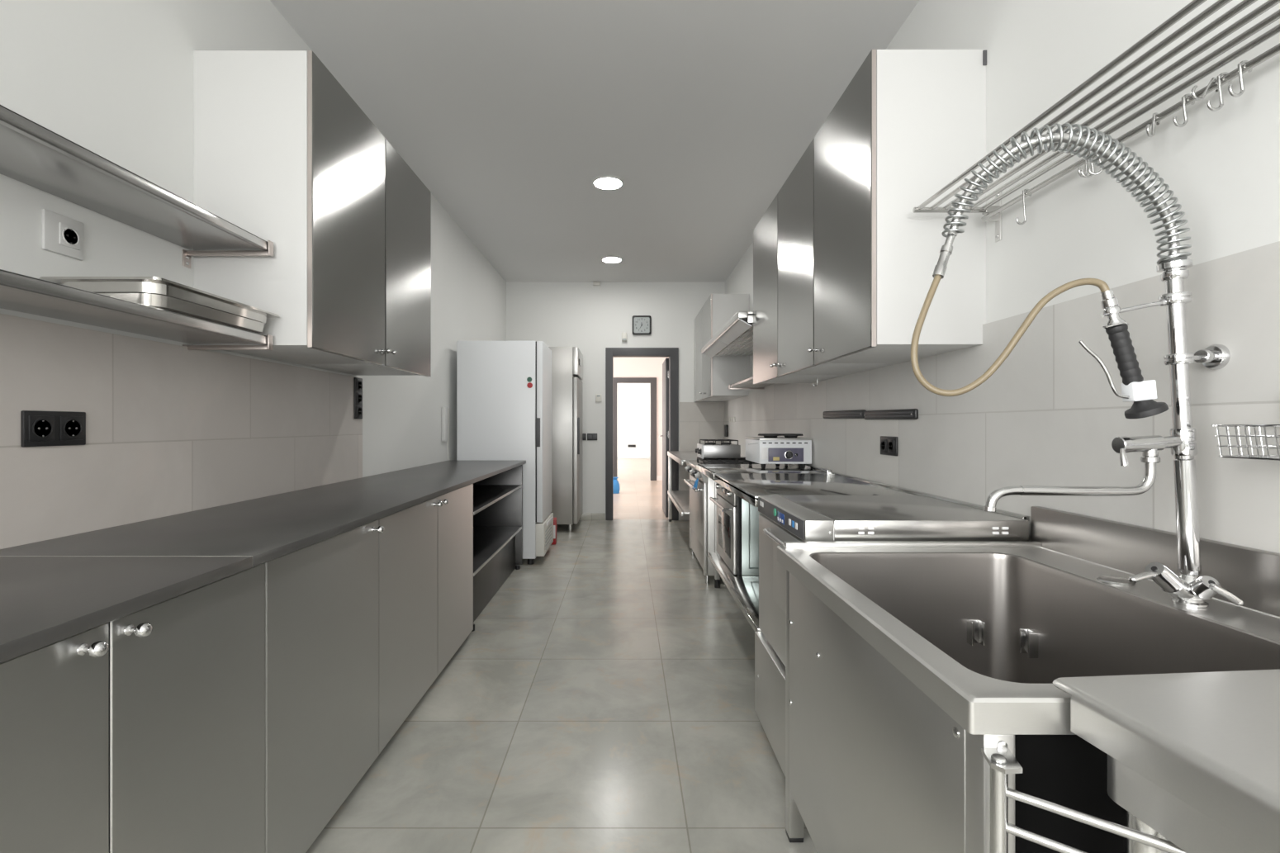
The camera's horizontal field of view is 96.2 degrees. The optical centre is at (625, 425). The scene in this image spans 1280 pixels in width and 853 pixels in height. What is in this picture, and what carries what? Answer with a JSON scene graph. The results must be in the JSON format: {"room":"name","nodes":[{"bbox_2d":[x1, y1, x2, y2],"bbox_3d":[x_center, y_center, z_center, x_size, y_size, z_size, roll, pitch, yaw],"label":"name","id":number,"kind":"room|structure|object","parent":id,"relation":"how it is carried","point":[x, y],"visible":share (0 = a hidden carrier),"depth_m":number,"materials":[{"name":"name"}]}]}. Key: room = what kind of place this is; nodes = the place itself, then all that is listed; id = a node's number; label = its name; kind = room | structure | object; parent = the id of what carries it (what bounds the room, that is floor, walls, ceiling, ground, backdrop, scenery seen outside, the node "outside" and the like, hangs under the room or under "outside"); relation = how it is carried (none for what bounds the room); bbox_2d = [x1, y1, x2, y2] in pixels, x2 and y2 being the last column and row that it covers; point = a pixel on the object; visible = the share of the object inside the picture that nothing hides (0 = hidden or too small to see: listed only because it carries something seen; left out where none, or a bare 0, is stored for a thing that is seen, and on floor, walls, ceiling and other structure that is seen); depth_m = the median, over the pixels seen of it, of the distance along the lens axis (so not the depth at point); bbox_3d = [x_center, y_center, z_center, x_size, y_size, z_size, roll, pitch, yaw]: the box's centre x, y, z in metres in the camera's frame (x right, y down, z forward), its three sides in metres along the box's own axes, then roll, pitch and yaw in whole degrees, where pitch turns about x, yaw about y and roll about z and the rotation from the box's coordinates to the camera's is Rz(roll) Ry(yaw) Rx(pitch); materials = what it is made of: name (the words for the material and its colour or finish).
{"room":"commercial kitchen","nodes":[
{"label":"commercial kitchen","id":0,"kind":"room"},
{"bbox_2d":[0,0,506,477],"bbox_3d":[-1.575,-0.297,2.385,0.200,2.925,9.570,0,0,0],"label":"wall","id":1,"kind":"structure","parent":0,"point":[112,78],"depth_m":1.79,"materials":[{"name":"white paint"}]},
{"bbox_2d":[20,410,85,446],"bbox_3d":[-1.458,0.009,1.470,0.015,0.089,0.161,0,0,0],"label":"power socket","id":2,"kind":"object","parent":1,"relation":"attached to","point":[38,429],"visible":1,"depth_m":1.46,"materials":[{"name":"black plastic"}]},
{"bbox_2d":[41,208,83,260],"bbox_3d":[-1.468,-0.496,1.500,0.015,0.102,0.106,0,0,0],"label":"power socket","id":3,"kind":"object","parent":1,"relation":"attached to","point":[61,234],"visible":1,"depth_m":1.49,"materials":[{"name":"white plastic"}]},
{"bbox_2d":[0,555,252,556],"bbox_3d":[-1.147,0.301,1.272,0.637,0.021,0.002,0,0,0],"label":"trim","id":4,"kind":"structure","parent":1,"relation":"attached to","point":[0,556],"depth_m":1.27,"materials":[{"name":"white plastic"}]},
{"bbox_2d":[0,269,272,350],"bbox_3d":[-1.333,-0.264,1.046,0.284,0.100,1.792,0,0,0],"label":"wall shelf","id":5,"kind":"object","parent":1,"relation":"attached to","point":[18,292],"visible":1,"depth_m":1.44,"materials":[{"name":"metal"}]},
{"bbox_2d":[38,277,279,334],"bbox_3d":[-1.320,-0.334,1.688,0.308,0.068,0.515,0,0,0],"label":"metal tray","id":6,"kind":"object","parent":5,"relation":"on","point":[158,293],"visible":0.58,"depth_m":1.51,"materials":[{"name":"metal"}]},
{"bbox_2d":[40,276,278,315],"bbox_3d":[-1.320,-0.377,1.688,0.304,0.035,0.511,0,0,0],"label":"lid","id":7,"kind":"object","parent":6,"relation":"on","point":[40,277],"visible":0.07,"depth_m":1.46,"materials":[{"name":"metal"}]},
{"bbox_2d":[0,104,273,268],"bbox_3d":[-1.332,-0.579,1.046,0.286,0.098,1.792,0,0,0],"label":"wall shelf","id":8,"kind":"object","parent":1,"relation":"attached to","point":[32,154],"visible":1,"depth_m":1.45,"materials":[{"name":"metal"}]},
{"bbox_2d":[0,313,362,549],"bbox_3d":[-1.470,0.452,1.497,0.009,1.427,3.394,0,0,0],"label":"backsplash","id":9,"kind":"structure","parent":1,"relation":"attached to","point":[172,429],"depth_m":1.76,"materials":[{"name":"beige tile"}]},
{"bbox_2d":[193,50,391,365],"bbox_3d":[-1.254,-0.772,2.255,0.443,1.014,0.596,0,0,0],"label":"upper cabinet","id":10,"kind":"object","parent":1,"relation":"attached to","point":[283,154],"visible":1,"depth_m":1.96,"materials":[{"name":"white laminate"}]},
{"bbox_2d":[354,377,362,418],"bbox_3d":[-1.458,-0.147,3.113,0.015,0.220,0.086,0,0,0],"label":"power socket","id":11,"kind":"object","parent":1,"relation":"attached to","point":[357,381],"visible":1,"depth_m":3.11,"materials":[{"name":"black plastic"}]},
{"bbox_2d":[298,137,431,376],"bbox_3d":[-1.254,-0.772,2.850,0.443,1.014,0.594,0,0,0],"label":"upper cabinet","id":12,"kind":"object","parent":1,"relation":"attached to","point":[407,199],"visible":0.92,"depth_m":2.81,"materials":[{"name":"silver metal"}]},
{"bbox_2d":[441,406,449,459],"bbox_3d":[-1.459,0.063,4.651,0.032,0.425,0.142,0,0,0],"label":"wall phone","id":13,"kind":"object","parent":1,"relation":"attached to","point":[445,410],"visible":1,"depth_m":4.59,"materials":[{"name":"white plastic"}]},
{"bbox_2d":[305,459,817,852],"bbox_3d":[0.000,1.215,8.800,8.000,0.100,22.400,0,0,0],"label":"floor","id":14,"kind":"structure","parent":0,"point":[602,699],"depth_m":2.22,"materials":[{"name":"grey tile"}]},
{"bbox_2d":[0,562,265,852],"bbox_3d":[-1.132,0.740,0.943,0.648,0.850,0.806,0,0,0],"label":"base cabinet","id":15,"kind":"object","parent":14,"relation":"on","point":[143,731],"visible":0.94,"depth_m":1.01,"materials":[{"name":"silver metal"}]},
{"bbox_2d":[0,556,252,663],"bbox_3d":[-1.145,0.302,0.486,0.639,0.025,1.572,0,0,0],"label":"countertop","id":16,"kind":"structure","parent":15,"relation":"on","point":[45,601],"depth_m":1.03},
{"bbox_2d":[265,519,383,852],"bbox_3d":[-1.132,0.740,1.655,0.648,0.850,0.615,0,0,0],"label":"base cabinet","id":17,"kind":"object","parent":14,"relation":"on","point":[321,598],"visible":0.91,"depth_m":1.58,"materials":[{"name":"silver metal"}]},
{"bbox_2d":[0,460,526,567],"bbox_3d":[-1.145,0.302,3.008,0.639,0.025,3.468,0,0,0],"label":"countertop","id":18,"kind":"structure","parent":17,"relation":"on","point":[267,528],"depth_m":1.75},
{"bbox_2d":[378,483,473,755],"bbox_3d":[-1.132,0.740,2.569,0.648,0.850,1.208,0,0,0],"label":"base cabinet","id":19,"kind":"object","parent":14,"relation":"on","point":[425,549],"visible":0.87,"depth_m":2.36,"materials":[{"name":"silver metal"}]},
{"bbox_2d":[471,464,522,631],"bbox_3d":[-1.150,0.740,3.938,0.612,0.850,1.524,0,0,0],"label":"open shelf unit","id":20,"kind":"object","parent":14,"relation":"on","point":[497,499],"visible":0.38,"depth_m":4.33,"materials":[{"name":"metal"}]},
{"bbox_2d":[456,341,553,564],"bbox_3d":[-1.038,0.231,5.065,0.733,1.868,0.610,0,0,0],"label":"fridge","id":21,"kind":"object","parent":14,"relation":"on","point":[504,388],"visible":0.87,"depth_m":4.76,"materials":[{"name":"white metal"}]},
{"bbox_2d":[551,517,556,544],"bbox_3d":[-0.735,1.040,5.649,0.100,0.250,0.103,0,0,0],"label":"carton","id":22,"kind":"object","parent":14,"relation":"on","point":[554,542],"visible":0.41,"depth_m":5.60,"materials":[{"name":"red cardboard"}]},
{"bbox_2d":[548,346,583,531],"bbox_3d":[-0.882,0.158,6.600,0.755,2.015,0.760,0,0,0],"label":"fridge","id":23,"kind":"object","parent":14,"relation":"on","point":[566,362],"visible":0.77,"depth_m":6.22,"materials":[{"name":"silver metal"}]},
{"bbox_2d":[613,477,620,493],"bbox_3d":[-0.212,1.030,9.880,0.215,0.270,0.240,0,0,0],"label":"plastic bag","id":24,"kind":"object","parent":14,"relation":"on","point":[616,484],"visible":0.53,"depth_m":9.79,"materials":[{"name":"blue plastic"}]},
{"bbox_2d":[667,450,745,521],"bbox_3d":[0.853,0.740,6.090,0.699,0.850,1.780,0,0,0],"label":"steel table","id":25,"kind":"object","parent":14,"relation":"on","point":[680,499],"visible":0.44,"depth_m":6.35,"materials":[{"name":"silver metal"}]},
{"bbox_2d":[667,490,689,516],"bbox_3d":[0.847,0.810,6.090,0.687,0.040,1.740,0,0,0],"label":"shelf","id":26,"kind":"object","parent":25,"relation":"attached to","point":[680,499],"depth_m":6.09,"materials":[{"name":"silver metal"}]},
{"bbox_2d":[667,450,745,465],"bbox_3d":[0.853,0.340,6.090,0.699,0.050,1.780,0,0,0],"label":"countertop","id":27,"kind":"structure","parent":25,"relation":"on","point":[680,457],"depth_m":6.00,"materials":[{"name":"silver metal"}]},
{"bbox_2d":[683,457,759,583],"bbox_3d":[0.848,0.725,4.695,0.665,0.880,0.980,0,0,0],"label":"gas range","id":28,"kind":"object","parent":14,"relation":"on","point":[701,508],"visible":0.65,"depth_m":4.39,"materials":[{"name":"silver metal"}]},
{"bbox_2d":[692,478,698,488],"bbox_3d":[0.521,0.436,4.280,0.030,0.089,0.130,0,0,0],"label":"hanging cloth","id":29,"kind":"object","parent":28,"relation":"hanging from","point":[695,485],"visible":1,"depth_m":4.25,"materials":[{"name":"blue fabric"}]},
{"bbox_2d":[685,459,707,468],"bbox_3d":[0.858,0.322,4.695,0.645,0.017,0.980,0,0,0],"label":"cooktop","id":30,"kind":"object","parent":28,"relation":"in","point":[691,463],"depth_m":4.78,"materials":[{"name":"metal"}]},
{"bbox_2d":[695,439,740,459],"bbox_3d":[0.781,0.205,4.960,0.347,0.160,0.364,0,0,0],"label":"stove","id":31,"kind":"object","parent":28,"relation":"on","point":[706,450],"visible":1,"depth_m":4.78,"materials":[{"name":"grey metal"}]},
{"bbox_2d":[696,464,832,587],"bbox_3d":[0.854,0.713,3.748,0.697,0.905,0.805,0,0,0],"label":"steel table","id":32,"kind":"object","parent":14,"relation":"on","point":[708,470],"visible":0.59,"depth_m":3.72,"materials":[{"name":"silver metal"}]},
{"bbox_2d":[696,464,832,480],"bbox_3d":[0.854,0.292,3.748,0.697,0.065,0.805,0,0,0],"label":"countertop","id":33,"kind":"structure","parent":32,"relation":"on","point":[708,470],"depth_m":3.64,"materials":[{"name":"metal"}]},
{"bbox_2d":[744,433,812,469],"bbox_3d":[1.022,0.168,3.870,0.339,0.224,0.484,0,0,0],"label":"white hotplate","id":34,"kind":"object","parent":32,"relation":"on","point":[770,448],"visible":1,"depth_m":3.67,"materials":[{"name":"white metal"}]},
{"bbox_2d":[707,471,1030,631],"bbox_3d":[0.857,0.718,2.670,0.690,0.895,1.940,0,0,0],"label":"steel table","id":35,"kind":"object","parent":14,"relation":"on","point":[744,590],"visible":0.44,"depth_m":2.68,"materials":[{"name":"silver metal"}]},
{"bbox_2d":[707,552,761,631],"bbox_3d":[0.825,0.820,2.958,0.610,0.030,1.365,0,0,0],"label":"shelf","id":36,"kind":"object","parent":35,"relation":"attached to","point":[744,590],"depth_m":2.83,"materials":[{"name":"metal"}]},
{"bbox_2d":[709,483,762,575],"bbox_3d":[0.823,0.566,3.359,0.595,0.477,0.592,0,0,0],"label":"oven","id":37,"kind":"object","parent":35,"relation":"on","point":[737,520],"visible":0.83,"depth_m":3.07,"materials":[{"name":"silver metal"}]},
{"bbox_2d":[714,471,1030,535],"bbox_3d":[0.857,0.297,2.518,0.690,0.055,1.635,0,0,0],"label":"countertop","id":38,"kind":"structure","parent":35,"relation":"on","point":[747,486],"depth_m":2.61,"materials":[{"name":"metal"}]},
{"bbox_2d":[754,495,1028,776],"bbox_3d":[0.833,0.721,1.966,0.679,0.889,0.603,0,0,0],"label":"dishwasher","id":39,"kind":"object","parent":14,"relation":"on","point":[783,519],"visible":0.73,"depth_m":1.89,"materials":[{"name":"silver metal"}]},
{"bbox_2d":[777,506,1279,852],"bbox_3d":[0.818,0.700,1.050,0.769,0.930,1.239,0,0,0],"label":"sink","id":40,"kind":"object","parent":14,"relation":"on","point":[925,713],"visible":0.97,"depth_m":1.14,"materials":[{"name":"silver metal"}]},
{"bbox_2d":[809,552,1279,683],"bbox_3d":[0.766,0.553,1.171,0.560,0.413,0.799,0,0,0],"label":"basin","id":41,"kind":"object","parent":40,"relation":"in","point":[997,618],"depth_m":1.44,"materials":[{"name":"metal"}]},
{"bbox_2d":[910,123,1243,607],"bbox_3d":[0.895,-0.112,1.138,0.612,0.917,0.161,0,0,5],"label":"tap","id":42,"kind":"object","parent":40,"relation":"on","point":[1187,589],"visible":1,"depth_m":1.10,"materials":[{"name":"silver metal"}]},
{"bbox_2d":[1052,668,1279,852],"bbox_3d":[0.855,0.746,0.294,0.539,0.838,0.951,0,0,-4],"label":"table","id":43,"kind":"object","parent":14,"relation":"on","point":[1193,758],"visible":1,"depth_m":0.62,"materials":[{"name":"silver metal"}]},
{"bbox_2d":[270,0,919,281],"bbox_3d":[-0.130,-1.810,2.385,3.090,0.100,9.570,0,0,0],"label":"ceiling","id":44,"kind":"structure","parent":0,"point":[509,112],"depth_m":3.15,"materials":[{"name":"paint"}]},
{"bbox_2d":[592,175,623,189],"bbox_3d":[-0.130,-1.755,4.160,0.224,0.010,0.224,0,0,0],"label":"recessed light","id":45,"kind":"object","parent":44,"relation":"in","point":[605,182],"visible":1,"depth_m":4.15,"materials":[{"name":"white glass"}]},
{"bbox_2d":[594,178,621,189],"bbox_3d":[-0.130,-1.756,4.160,0.198,0.004,0.198,0,0,0],"label":"diffuser","id":46,"kind":"object","parent":45,"relation":"attached to","point":[601,183],"depth_m":4.17,"materials":[{"name":"white plastic"}]},
{"bbox_2d":[601,256,622,262],"bbox_3d":[-0.149,-1.755,6.085,0.224,0.010,0.224,0,0,0],"label":"recessed light","id":47,"kind":"object","parent":44,"relation":"in","point":[609,258],"visible":1,"depth_m":6.08,"materials":[{"name":"white plastic"}]},
{"bbox_2d":[602,257,621,262],"bbox_3d":[-0.149,-1.756,6.085,0.198,0.004,0.198,0,0,0],"label":"diffuser","id":48,"kind":"object","parent":47,"relation":"attached to","point":[604,259],"depth_m":6.08,"materials":[{"name":"white plastic"}]},
{"bbox_2d":[506,281,725,520],"bbox_3d":[-0.130,-0.297,7.110,3.090,2.925,0.120,0,0,0],"label":"wall","id":49,"kind":"structure","parent":0,"point":[588,317],"depth_m":7.05,"materials":[{"name":"white paint"}]},
{"bbox_2d":[582,433,586,440],"bbox_3d":[-0.545,0.142,7.045,0.110,0.085,0.010,0,0,0],"label":"light switch","id":50,"kind":"object","parent":49,"relation":"attached to","point":[584,435],"visible":0.45,"depth_m":7.04,"materials":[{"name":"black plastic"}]},
{"bbox_2d":[578,512,605,520],"bbox_3d":[-0.865,1.123,7.044,1.220,0.085,0.012,0,0,0],"label":"baseboard","id":51,"kind":"structure","parent":49,"relation":"attached to","point":[585,516],"depth_m":7.04,"materials":[{"name":"grey tile"}]},
{"bbox_2d":[587,433,597,440],"bbox_3d":[-0.415,0.142,7.043,0.126,0.085,0.014,0,0,0],"label":"light switch","id":52,"kind":"object","parent":49,"relation":"attached to","point":[590,436],"visible":1,"depth_m":7.04,"materials":[{"name":"black plastic"}]},
{"bbox_2d":[592,281,600,285],"bbox_3d":[-0.357,-1.730,7.025,0.085,0.040,0.050,0,0,0],"label":"detector","id":53,"kind":"object","parent":49,"relation":"attached to","point":[594,283],"visible":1,"depth_m":7.00,"materials":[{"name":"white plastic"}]},
{"bbox_2d":[595,393,601,401],"bbox_3d":[-0.336,-0.335,7.038,0.072,0.090,0.023,0,0,0],"label":"thermostat","id":54,"kind":"object","parent":49,"relation":"attached to","point":[598,396],"visible":1,"depth_m":7.03,"materials":[{"name":"white plastic"}]},
{"bbox_2d":[621,332,626,341],"bbox_3d":[-0.019,-1.083,7.027,0.062,0.105,0.046,0,0,0],"label":"emergency light","id":55,"kind":"object","parent":49,"relation":"attached to","point":[623,334],"visible":1,"depth_m":7.01,"materials":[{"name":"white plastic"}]},
{"bbox_2d":[605,347,678,520],"bbox_3d":[0.198,0.107,7.109,0.895,2.115,0.162,0,0,0],"label":"door frame","id":56,"kind":"structure","parent":49,"relation":"in","point":[672,353],"depth_m":7.03,"materials":[{"name":"grey paint"}]},
{"bbox_2d":[658,357,668,516],"bbox_3d":[0.494,0.155,7.550,0.093,2.000,0.721,0,0,0],"label":"door","id":57,"kind":"structure","parent":56,"relation":"attached to","point":[665,435],"depth_m":7.32,"materials":[{"name":"grey paint"}]},
{"bbox_2d":[632,315,651,334],"bbox_3d":[0.193,-1.227,7.033,0.232,0.232,0.034,0,0,0],"label":"wall clock","id":58,"kind":"object","parent":49,"relation":"attached to","point":[642,324],"visible":1,"depth_m":7.03,"materials":[{"name":"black plastic"}]},
{"bbox_2d":[679,402,724,520],"bbox_3d":[0.938,0.440,7.045,0.555,1.450,0.010,0,0,0],"label":"trim","id":59,"kind":"structure","parent":49,"relation":"attached to","point":[698,420],"depth_m":7.04,"materials":[{"name":"tile"}]},
{"bbox_2d":[693,318,726,401],"bbox_3d":[1.026,-0.791,6.960,0.379,0.998,0.170,0,0,0],"label":"filler panel","id":60,"kind":"object","parent":49,"relation":"attached to","point":[694,319],"visible":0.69,"depth_m":6.96,"materials":[{"name":"grey metal"}]},
{"bbox_2d":[617,383,649,456],"bbox_3d":[0.000,-0.297,20.100,8.000,2.925,0.200,0,0,0],"label":"wall","id":61,"kind":"structure","parent":0,"point":[633,399],"depth_m":20.00,"materials":[{"name":"white paint"}]},
{"bbox_2d":[627,444,635,447],"bbox_3d":[0.201,0.719,19.990,0.259,0.086,0.020,0,0,0],"label":"wall socket","id":62,"kind":"object","parent":61,"relation":"attached to","point":[628,445],"visible":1,"depth_m":19.98,"materials":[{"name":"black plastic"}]},
{"bbox_2d":[617,456,649,459],"bbox_3d":[0.000,1.130,19.994,7.600,0.070,0.012,0,0,0],"label":"baseboard","id":63,"kind":"structure","parent":61,"relation":"attached to","point":[618,457],"depth_m":19.99,"materials":[{"name":"white laminate"}]},
{"bbox_2d":[613,357,665,475],"bbox_3d":[-0.950,-0.297,12.160,4.900,2.925,0.120,0,0,0],"label":"wall","id":64,"kind":"structure","parent":0,"point":[623,367],"depth_m":12.10,"materials":[{"name":"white paint"}]},
{"bbox_2d":[613,377,656,480],"bbox_3d":[0.177,0.080,12.160,0.935,2.170,0.160,0,0,0],"label":"door frame","id":65,"kind":"structure","parent":64,"relation":"in","point":[652,381],"depth_m":12.08,"materials":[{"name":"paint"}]},
{"bbox_2d":[656,475,662,480],"bbox_3d":[0.973,1.115,12.094,0.655,0.100,0.012,0,0,0],"label":"baseboard","id":66,"kind":"structure","parent":64,"relation":"attached to","point":[658,477],"depth_m":12.09,"materials":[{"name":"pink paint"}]},
{"bbox_2d":[725,0,1279,390],"bbox_3d":[1.315,-0.297,2.385,0.200,2.925,9.570,0,0,0],"label":"wall","id":67,"kind":"structure","parent":0,"point":[1222,167],"depth_m":1.46,"materials":[{"name":"white paint"}]},
{"bbox_2d":[695,307,736,401],"bbox_3d":[1.005,-0.787,6.550,0.420,1.007,0.619,0,0,0],"label":"upper cabinet","id":68,"kind":"object","parent":67,"relation":"attached to","point":[699,319],"visible":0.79,"depth_m":6.56,"materials":[{"name":"silver metal"}]},
{"bbox_2d":[699,293,749,398],"bbox_3d":[1.005,-0.787,5.935,0.420,1.007,0.609,0,0,0],"label":"upper cabinet","id":69,"kind":"object","parent":67,"relation":"attached to","point":[718,372],"visible":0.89,"depth_m":5.63,"materials":[{"name":"white laminate"}]},
{"bbox_2d":[724,424,728,436],"bbox_3d":[1.185,0.065,6.790,0.035,0.140,0.100,0,0,0],"label":"socket","id":70,"kind":"object","parent":67,"relation":"attached to","point":[726,426],"visible":1,"depth_m":6.74,"materials":[{"name":"black plastic"}]},
{"bbox_2d":[701,311,753,357],"bbox_3d":[0.975,-0.702,4.688,0.480,0.097,1.845,0,0,0],"label":"extractor hood","id":71,"kind":"object","parent":67,"relation":"attached to","point":[735,338],"visible":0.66,"depth_m":4.58,"materials":[{"name":"silver metal"}]},
{"bbox_2d":[729,417,734,421],"bbox_3d":[1.196,-0.065,6.429,0.015,0.049,0.300,0,0,0],"label":"power socket","id":72,"kind":"object","parent":67,"relation":"attached to","point":[731,419],"visible":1,"depth_m":6.42,"materials":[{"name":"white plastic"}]},
{"bbox_2d":[727,376,775,389],"bbox_3d":[1.056,-0.320,4.440,0.315,0.092,1.360,0,0,0],"label":"wall shelf","id":73,"kind":"object","parent":67,"relation":"attached to","point":[746,384],"visible":0.47,"depth_m":4.82,"materials":[{"name":"metal"}]},
{"bbox_2d":[753,193,846,384],"bbox_3d":[1.003,-0.767,3.437,0.424,1.004,0.614,0,0,0],"label":"upper cabinet","id":74,"kind":"object","parent":67,"relation":"attached to","point":[765,233],"visible":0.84,"depth_m":3.38,"materials":[{"name":"silver metal"}]},
{"bbox_2d":[772,137,896,376],"bbox_3d":[1.003,-0.767,2.830,0.424,1.004,0.597,0,0,0],"label":"upper cabinet","id":75,"kind":"object","parent":67,"relation":"attached to","point":[796,196],"visible":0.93,"depth_m":2.78,"materials":[{"name":"silver metal"}]},
{"bbox_2d":[822,409,866,418],"bbox_3d":[1.192,-0.059,3.164,0.022,0.050,0.592,0,0,0],"label":"knife strip","id":76,"kind":"object","parent":67,"relation":"attached to","point":[858,414],"visible":0.95,"depth_m":3.10,"materials":[{"name":"black plastic"}]},
{"bbox_2d":[880,436,897,456],"bbox_3d":[1.196,0.094,2.618,0.015,0.086,0.165,0,0,0],"label":"power socket","id":77,"kind":"object","parent":67,"relation":"attached to","point":[888,445],"visible":1,"depth_m":2.60,"materials":[{"name":"black plastic"}]},
{"bbox_2d":[864,408,918,419],"bbox_3d":[1.192,-0.048,2.608,0.022,0.048,0.504,0,0,0],"label":"knife strip","id":78,"kind":"object","parent":67,"relation":"attached to","point":[907,414],"visible":1,"depth_m":2.55,"materials":[{"name":"black plastic"}]},
{"bbox_2d":[807,49,986,365],"bbox_3d":[1.003,-0.767,2.231,0.425,1.004,0.600,0,0,0],"label":"upper cabinet","id":79,"kind":"object","parent":67,"relation":"attached to","point":[908,123],"visible":0.99,"depth_m":1.94,"materials":[{"name":"white laminate"}]},
{"bbox_2d":[724,241,1279,553],"bbox_3d":[1.209,0.413,2.425,0.012,1.504,9.250,0,0,0],"label":"backsplash","id":80,"kind":"structure","parent":67,"relation":"attached to","point":[1050,414],"depth_m":1.53,"materials":[{"name":"tile"}]},
{"bbox_2d":[912,0,1279,241],"bbox_3d":[1.076,-0.682,1.091,0.278,0.165,1.582,0,0,0],"label":"tube rack","id":81,"kind":"object","parent":67,"relation":"attached to","point":[992,213],"visible":0.97,"depth_m":1.19,"materials":[{"name":"metal"}]},
{"bbox_2d":[1015,189,1031,224],"bbox_3d":[1.156,-0.635,1.668,0.049,0.105,0.006,0,0,-6],"label":"hook","id":82,"kind":"object","parent":81,"relation":"hanging from","point":[1025,190],"visible":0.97,"depth_m":1.67,"materials":[{"name":"silver metal"}]},
{"bbox_2d":[1077,151,1089,177],"bbox_3d":[1.154,-0.654,1.441,0.054,0.067,0.005,0,0,-20],"label":"hook","id":83,"kind":"object","parent":81,"relation":"hanging from","point":[1086,161],"visible":0.65,"depth_m":1.44,"materials":[{"name":"silver metal"}]},
{"bbox_2d":[1080,151,1095,177],"bbox_3d":[1.156,-0.651,1.426,0.048,0.072,0.006,0,0,6],"label":"hook","id":84,"kind":"object","parent":81,"relation":"hanging from","point":[1083,174],"visible":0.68,"depth_m":1.43,"materials":[{"name":"silver metal"}]},
{"bbox_2d":[1087,144,1105,175],"bbox_3d":[1.160,-0.651,1.408,0.042,0.072,0.006,0,0,26],"label":"hook","id":85,"kind":"object","parent":81,"relation":"hanging from","point":[1090,172],"visible":0.41,"depth_m":1.41,"materials":[{"name":"silver metal"}]},
{"bbox_2d":[1146,112,1160,137],"bbox_3d":[1.153,-0.657,1.255,0.059,0.061,0.005,0,0,-29],"label":"hook","id":86,"kind":"object","parent":81,"relation":"hanging from","point":[1154,114],"visible":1,"depth_m":1.25,"materials":[{"name":"silver metal"}]},
{"bbox_2d":[1172,93,1194,127],"bbox_3d":[1.156,-0.652,1.189,0.048,0.070,0.006,0,0,-6],"label":"hook","id":87,"kind":"object","parent":81,"relation":"hanging from","point":[1183,101],"visible":0.95,"depth_m":1.19,"materials":[{"name":"silver metal"}]},
{"bbox_2d":[1190,77,1222,100],"bbox_3d":[1.145,-0.663,1.132,0.070,0.049,0.005,0,0,-9],"label":"hook","id":88,"kind":"object","parent":81,"relation":"hanging from","point":[1192,92],"visible":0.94,"depth_m":1.13,"materials":[{"name":"silver metal"}]},
{"bbox_2d":[1206,71,1232,111],"bbox_3d":[1.156,-0.650,1.118,0.049,0.075,0.005,0,0,0],"label":"hook","id":89,"kind":"object","parent":81,"relation":"hanging from","point":[1218,78],"visible":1,"depth_m":1.12,"materials":[{"name":"silver metal"}]},
{"bbox_2d":[1227,60,1252,97],"bbox_3d":[1.156,-0.652,1.080,0.048,0.070,0.006,0,0,-6],"label":"hook","id":90,"kind":"object","parent":81,"relation":"hanging from","point":[1231,92],"visible":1,"depth_m":1.08,"materials":[{"name":"silver metal"}]},
{"bbox_2d":[1030,506,1279,616],"bbox_3d":[1.190,0.312,1.196,0.025,0.154,0.948,0,0,0],"label":"backsplash","id":91,"kind":"structure","parent":67,"relation":"attached to","point":[1253,575],"depth_m":1.29,"materials":[{"name":"metal"}]},
{"bbox_2d":[1211,424,1279,460],"bbox_3d":[1.137,-0.002,0.923,0.123,0.122,0.290,0,0,0],"label":"wire basket","id":92,"kind":"object","parent":67,"relation":"attached to","point":[1272,457],"visible":1,"depth_m":1.01,"materials":[{"name":"silver metal"}]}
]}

